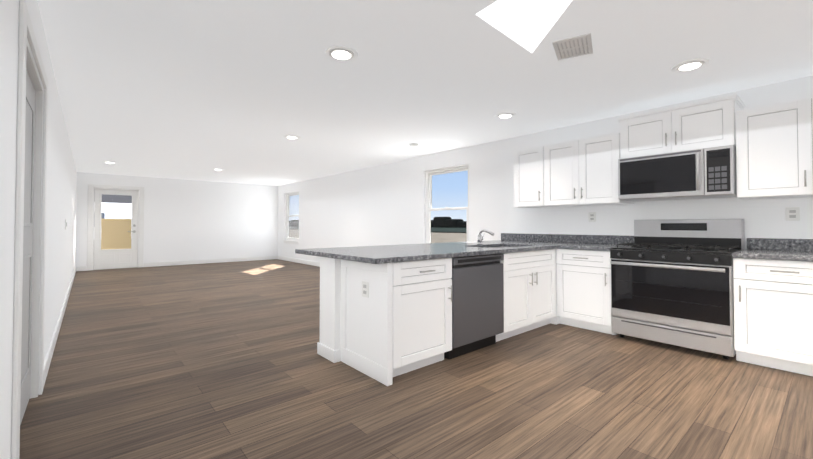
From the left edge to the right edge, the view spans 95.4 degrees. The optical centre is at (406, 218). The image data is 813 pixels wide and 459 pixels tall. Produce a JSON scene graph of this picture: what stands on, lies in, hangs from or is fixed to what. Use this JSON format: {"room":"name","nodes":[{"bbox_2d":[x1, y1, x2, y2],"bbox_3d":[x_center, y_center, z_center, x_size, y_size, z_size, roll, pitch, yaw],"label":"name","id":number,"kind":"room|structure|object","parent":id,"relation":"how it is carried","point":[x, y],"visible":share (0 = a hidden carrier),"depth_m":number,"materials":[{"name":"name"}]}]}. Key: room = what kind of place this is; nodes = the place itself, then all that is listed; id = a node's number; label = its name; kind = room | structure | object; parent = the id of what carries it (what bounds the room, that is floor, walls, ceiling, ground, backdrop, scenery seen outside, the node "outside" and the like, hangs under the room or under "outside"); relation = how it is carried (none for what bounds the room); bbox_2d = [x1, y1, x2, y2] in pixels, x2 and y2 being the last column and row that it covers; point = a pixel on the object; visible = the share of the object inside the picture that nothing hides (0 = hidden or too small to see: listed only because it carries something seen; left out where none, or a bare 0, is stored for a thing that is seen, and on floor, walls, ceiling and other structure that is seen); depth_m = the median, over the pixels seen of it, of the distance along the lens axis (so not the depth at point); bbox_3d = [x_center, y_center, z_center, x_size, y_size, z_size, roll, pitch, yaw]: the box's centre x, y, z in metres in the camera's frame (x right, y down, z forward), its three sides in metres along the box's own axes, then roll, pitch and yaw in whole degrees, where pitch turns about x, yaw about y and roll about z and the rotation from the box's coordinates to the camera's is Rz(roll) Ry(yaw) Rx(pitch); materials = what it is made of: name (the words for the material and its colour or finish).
{"room":"kitchen","nodes":[
{"label":"kitchen","id":0,"kind":"room"},
{"bbox_2d":[0,0,76,458],"bbox_3d":[-3.336,-0.033,3.406,0.140,2.440,15.080,1,-1,-41],"label":"wall","id":1,"kind":"structure","parent":0,"point":[60,209],"depth_m":1.61,"materials":[{"name":"paint"}]},
{"bbox_2d":[20,69,34,424],"bbox_3d":[-2.134,0.150,2.030,0.046,2.004,1.002,1,-1,-41],"label":"door","id":2,"kind":"structure","parent":1,"relation":"in","point":[27,247],"depth_m":2.22,"materials":[{"name":"paint"}]},
{"bbox_2d":[11,0,47,458],"bbox_3d":[-2.140,0.101,2.025,0.158,2.125,1.260,1,-1,-41],"label":"door frame","id":3,"kind":"structure","parent":1,"relation":"attached to","point":[25,57],"depth_m":2.08,"materials":[{"name":"paint"}]},
{"bbox_2d":[43,267,76,387],"bbox_3d":[-5.297,1.171,5.795,0.023,0.115,8.587,1,-1,-41],"label":"baseboard","id":4,"kind":"structure","parent":1,"relation":"attached to","point":[48,358],"depth_m":3.56,"materials":[{"name":"paint"}]},
{"bbox_2d":[75,172,277,270],"bbox_3d":[-6.243,0.093,10.756,5.030,2.440,0.140,1,-1,-41],"label":"wall","id":5,"kind":"structure","parent":0,"point":[186,220],"depth_m":10.77,"materials":[{"name":"paint"}]},
{"bbox_2d":[87,184,143,270],"bbox_3d":[-7.546,0.216,9.623,1.150,2.155,0.158,1,-1,-41],"label":"door frame","id":6,"kind":"structure","parent":5,"relation":"attached to","point":[90,233],"depth_m":9.44,"materials":[{"name":"paint"}]},
{"bbox_2d":[94,189,137,269],"bbox_3d":[-7.541,0.271,9.616,0.892,2.044,0.169,1,-1,-41],"label":"door","id":7,"kind":"structure","parent":5,"relation":"in","point":[116,240],"depth_m":9.58,"materials":[{"name":"paint"}]},
{"bbox_2d":[144,256,276,266],"bbox_3d":[-5.675,1.261,11.115,3.636,0.115,0.023,1,-1,-41],"label":"baseboard","id":8,"kind":"structure","parent":5,"relation":"attached to","point":[171,263],"depth_m":10.93,"materials":[{"name":"paint"}]},
{"bbox_2d":[19,259,812,458],"bbox_3d":[-1.376,1.266,5.069,5.310,0.100,15.080,1,-1,-41],"label":"floor","id":9,"kind":"structure","parent":0,"point":[223,360],"depth_m":2.50,"materials":[{"name":"wood"}]},
{"bbox_2d":[333,258,451,385],"bbox_3d":[-0.124,0.751,3.112,0.664,0.864,0.772,1,-1,-41],"label":"base cabinet","id":10,"kind":"object","parent":9,"relation":"on","point":[398,321],"depth_m":2.83,"materials":[{"name":"paint"}]},
{"bbox_2d":[362,281,368,297],"bbox_3d":[-0.315,0.537,2.821,0.010,0.120,0.090,1,-1,-41],"label":"outlet","id":11,"kind":"object","parent":10,"relation":"attached to","point":[365,288],"visible":1,"depth_m":2.81,"materials":[{"name":"plastic"}]},
{"bbox_2d":[444,254,503,359],"bbox_3d":[0.410,0.761,3.551,0.702,0.857,0.762,1,-1,-41],"label":"dishwasher","id":12,"kind":"object","parent":9,"relation":"on","point":[477,302],"visible":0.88,"depth_m":3.24,"materials":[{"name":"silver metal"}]},
{"bbox_2d":[496,267,556,341],"bbox_3d":[1.068,0.900,4.135,1.044,0.600,0.770,1,-1,-41],"label":"base cabinet","id":13,"kind":"object","parent":9,"relation":"on","point":[530,296],"depth_m":3.79,"materials":[{"name":"paint"}]},
{"bbox_2d":[500,250,548,270],"bbox_3d":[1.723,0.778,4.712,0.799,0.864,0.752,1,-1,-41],"label":"drawer","id":14,"kind":"object","parent":13,"relation":"in","point":[539,259],"depth_m":3.81,"materials":[{"name":"paint"}]},
{"bbox_2d":[295,229,558,263],"bbox_3d":[0.625,0.325,4.074,3.308,0.417,1.300,1,-1,-41],"label":"countertop","id":15,"kind":"structure","parent":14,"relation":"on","point":[509,242],"depth_m":3.45,"materials":[{"name":"grey stone"}]},
{"bbox_2d":[477,229,493,243],"bbox_3d":[0.942,0.211,4.336,0.115,0.179,0.238,1,-1,-41],"label":"faucet","id":16,"kind":"object","parent":15,"relation":"on","point":[480,237],"depth_m":4.36,"materials":[{"name":"silver metal"}]},
{"bbox_2d":[549,249,616,334],"bbox_3d":[2.140,0.770,4.226,0.799,0.864,0.649,1,-1,-41],"label":"base cabinet","id":17,"kind":"object","parent":9,"relation":"on","point":[583,276],"depth_m":3.96,"materials":[{"name":"paint"}]},
{"bbox_2d":[559,234,633,250],"bbox_3d":[2.169,0.265,4.189,0.818,0.143,0.541,1,-1,-41],"label":"countertop","id":18,"kind":"structure","parent":17,"relation":"on","point":[566,241],"depth_m":4.41,"materials":[{"name":"grey stone"}]},
{"bbox_2d":[610,219,744,359],"bbox_3d":[2.624,0.596,3.602,0.881,1.190,0.925,1,-1,-41],"label":"range","id":19,"kind":"object","parent":9,"relation":"on","point":[671,281],"visible":0.92,"depth_m":3.39,"materials":[{"name":"silver metal"}]},
{"bbox_2d":[733,258,812,375],"bbox_3d":[3.193,0.749,3.026,0.767,0.864,0.679,1,-1,-41],"label":"base cabinet","id":20,"kind":"object","parent":9,"relation":"on","point":[773,299],"depth_m":2.86,"materials":[{"name":"paint"}]},
{"bbox_2d":[732,238,812,261],"bbox_3d":[3.363,0.242,2.819,0.793,0.143,1.226,1,-1,-41],"label":"countertop","id":21,"kind":"structure","parent":20,"relation":"on","point":[782,249],"depth_m":3.23,"materials":[{"name":"grey stone"}]},
{"bbox_2d":[38,0,812,185],"bbox_3d":[-1.376,-1.273,5.112,5.310,0.102,15.080,1,-1,-41],"label":"ceiling","id":22,"kind":"structure","parent":0,"point":[235,90],"depth_m":3.17,"materials":[{"name":"paint"}]},
{"bbox_2d":[283,135,300,138],"bbox_3d":[-1.699,-1.209,5.479,0.250,0.016,0.250,1,-1,-41],"label":"recessed light","id":23,"kind":"object","parent":22,"relation":"in","point":[292,136],"visible":1,"depth_m":5.44,"materials":[{"name":"paint"}]},
{"bbox_2d":[325,46,357,60],"bbox_3d":[-0.496,-1.254,2.822,0.250,0.016,0.250,1,-1,-41],"label":"recessed light","id":24,"kind":"object","parent":22,"relation":"in","point":[342,53],"visible":1,"depth_m":2.79,"materials":[{"name":"paint"}]},
{"bbox_2d":[409,143,417,146],"bbox_3d":[0.120,-1.190,5.987,0.150,0.035,0.150,1,-1,-41],"label":"smoke detector","id":25,"kind":"object","parent":22,"relation":"attached to","point":[413,144],"visible":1,"depth_m":5.94,"materials":[{"name":"plastic"}]},
{"bbox_2d":[495,112,515,117],"bbox_3d":[1.177,-1.227,4.404,0.250,0.016,0.250,1,-1,-41],"label":"recessed light","id":26,"kind":"object","parent":22,"relation":"in","point":[505,115],"visible":0.96,"depth_m":4.36,"materials":[{"name":"paint"}]},
{"bbox_2d":[552,33,592,60],"bbox_3d":[1.226,-1.258,2.720,0.250,0.011,0.330,-1,-1,29],"label":"ceiling vent","id":27,"kind":"object","parent":22,"relation":"in","point":[573,47],"visible":0.98,"depth_m":2.70,"materials":[{"name":"metal"}]},
{"bbox_2d":[671,58,708,71],"bbox_3d":[2.321,-1.250,3.027,0.250,0.016,0.250,1,-1,-41],"label":"recessed light","id":28,"kind":"object","parent":22,"relation":"in","point":[689,65],"visible":1,"depth_m":3.00,"materials":[{"name":"paint"}]},
{"bbox_2d":[278,75,812,261],"bbox_3d":[0.585,0.025,6.775,0.140,2.440,15.080,1,-1,-41],"label":"wall","id":29,"kind":"structure","parent":0,"point":[382,204],"depth_m":5.81,"materials":[{"name":"paint"}]},
{"bbox_2d":[283,192,298,244],"bbox_3d":[-3.548,-0.023,11.557,0.160,1.598,1.160,1,-1,-41],"label":"window","id":30,"kind":"structure","parent":29,"relation":"in","point":[288,240],"depth_m":11.71,"materials":[{"name":"paint"}]},
{"bbox_2d":[278,256,319,266],"bbox_3d":[-1.450,1.225,9.001,0.018,0.115,8.721,1,-1,-41],"label":"baseboard","id":31,"kind":"structure","parent":29,"relation":"attached to","point":[307,262],"depth_m":10.96,"materials":[{"name":"paint"}]},
{"bbox_2d":[426,165,468,242],"bbox_3d":[0.720,-0.107,6.590,0.160,1.598,1.180,1,-1,-41],"label":"window","id":32,"kind":"structure","parent":29,"relation":"in","point":[429,189],"depth_m":6.88,"materials":[{"name":"paint"}]},
{"bbox_2d":[514,146,553,207],"bbox_3d":[1.755,-0.540,4.982,0.430,0.763,0.438,1,-1,-41],"label":"upper cabinet","id":33,"kind":"object","parent":29,"relation":"attached to","point":[527,162],"depth_m":4.85,"materials":[{"name":"paint"}]},
{"bbox_2d":[542,130,633,206],"bbox_3d":[2.186,-0.548,4.481,0.430,0.763,0.884,1,-1,-41],"label":"upper cabinet","id":34,"kind":"object","parent":29,"relation":"attached to","point":[583,172],"depth_m":4.31,"materials":[{"name":"paint"}]},
{"bbox_2d":[588,212,595,221],"bbox_3d":[2.326,-0.022,4.632,0.010,0.120,0.090,1,-1,-41],"label":"outlet","id":35,"kind":"object","parent":29,"relation":"attached to","point":[592,216],"visible":1,"depth_m":4.63,"materials":[{"name":"plastic"}]},
{"bbox_2d":[618,94,744,158],"bbox_3d":[2.782,-0.879,3.792,0.430,0.455,0.938,1,-1,-41],"label":"upper cabinet","id":36,"kind":"object","parent":29,"relation":"attached to","point":[713,122],"depth_m":3.59,"materials":[{"name":"paint"}]},
{"bbox_2d":[618,145,736,201],"bbox_3d":[2.731,-0.427,3.741,0.561,0.440,0.932,1,-1,-41],"label":"over-the-range microwave","id":37,"kind":"object","parent":36,"relation":"attached to","point":[706,173],"visible":1,"depth_m":3.54,"materials":[{"name":"silver metal"}]},
{"bbox_2d":[735,98,812,199],"bbox_3d":[3.390,-0.577,3.079,0.430,0.773,0.922,1,-1,-41],"label":"upper cabinet","id":38,"kind":"object","parent":29,"relation":"attached to","point":[773,144],"depth_m":3.10,"materials":[{"name":"paint"}]},
{"bbox_2d":[785,207,799,220],"bbox_3d":[3.460,-0.044,3.312,0.010,0.120,0.090,1,-1,-41],"label":"outlet","id":39,"kind":"object","parent":29,"relation":"attached to","point":[792,213],"visible":1,"depth_m":3.31,"materials":[{"name":"plastic"}]},
{"label":"outside","id":40,"kind":"structure","parent":0,"visible":0},
{"bbox_2d":[93,229,466,269],"bbox_3d":[5.386,2.758,70.451,400.000,0.050,400.000,1,-1,-41],"label":"ground","id":41,"kind":"structure","parent":40,"point":[444,237],"depth_m":45.98,"materials":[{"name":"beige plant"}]},
{"bbox_2d":[94,194,131,223],"bbox_3d":[-37.665,-0.623,42.353,16.800,5.750,9.800,1,-1,-41],"label":"house","id":42,"kind":"structure","parent":41,"relation":"on","point":[119,207],"depth_m":41.19,"materials":[{"name":"white paint"}]},
{"bbox_2d":[289,217,466,232],"bbox_3d":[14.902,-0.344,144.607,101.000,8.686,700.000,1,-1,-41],"label":"tree","id":43,"kind":"object","parent":41,"relation":"on","point":[442,224],"depth_m":200.66,"materials":[{"name":"green plant"}]}
]}

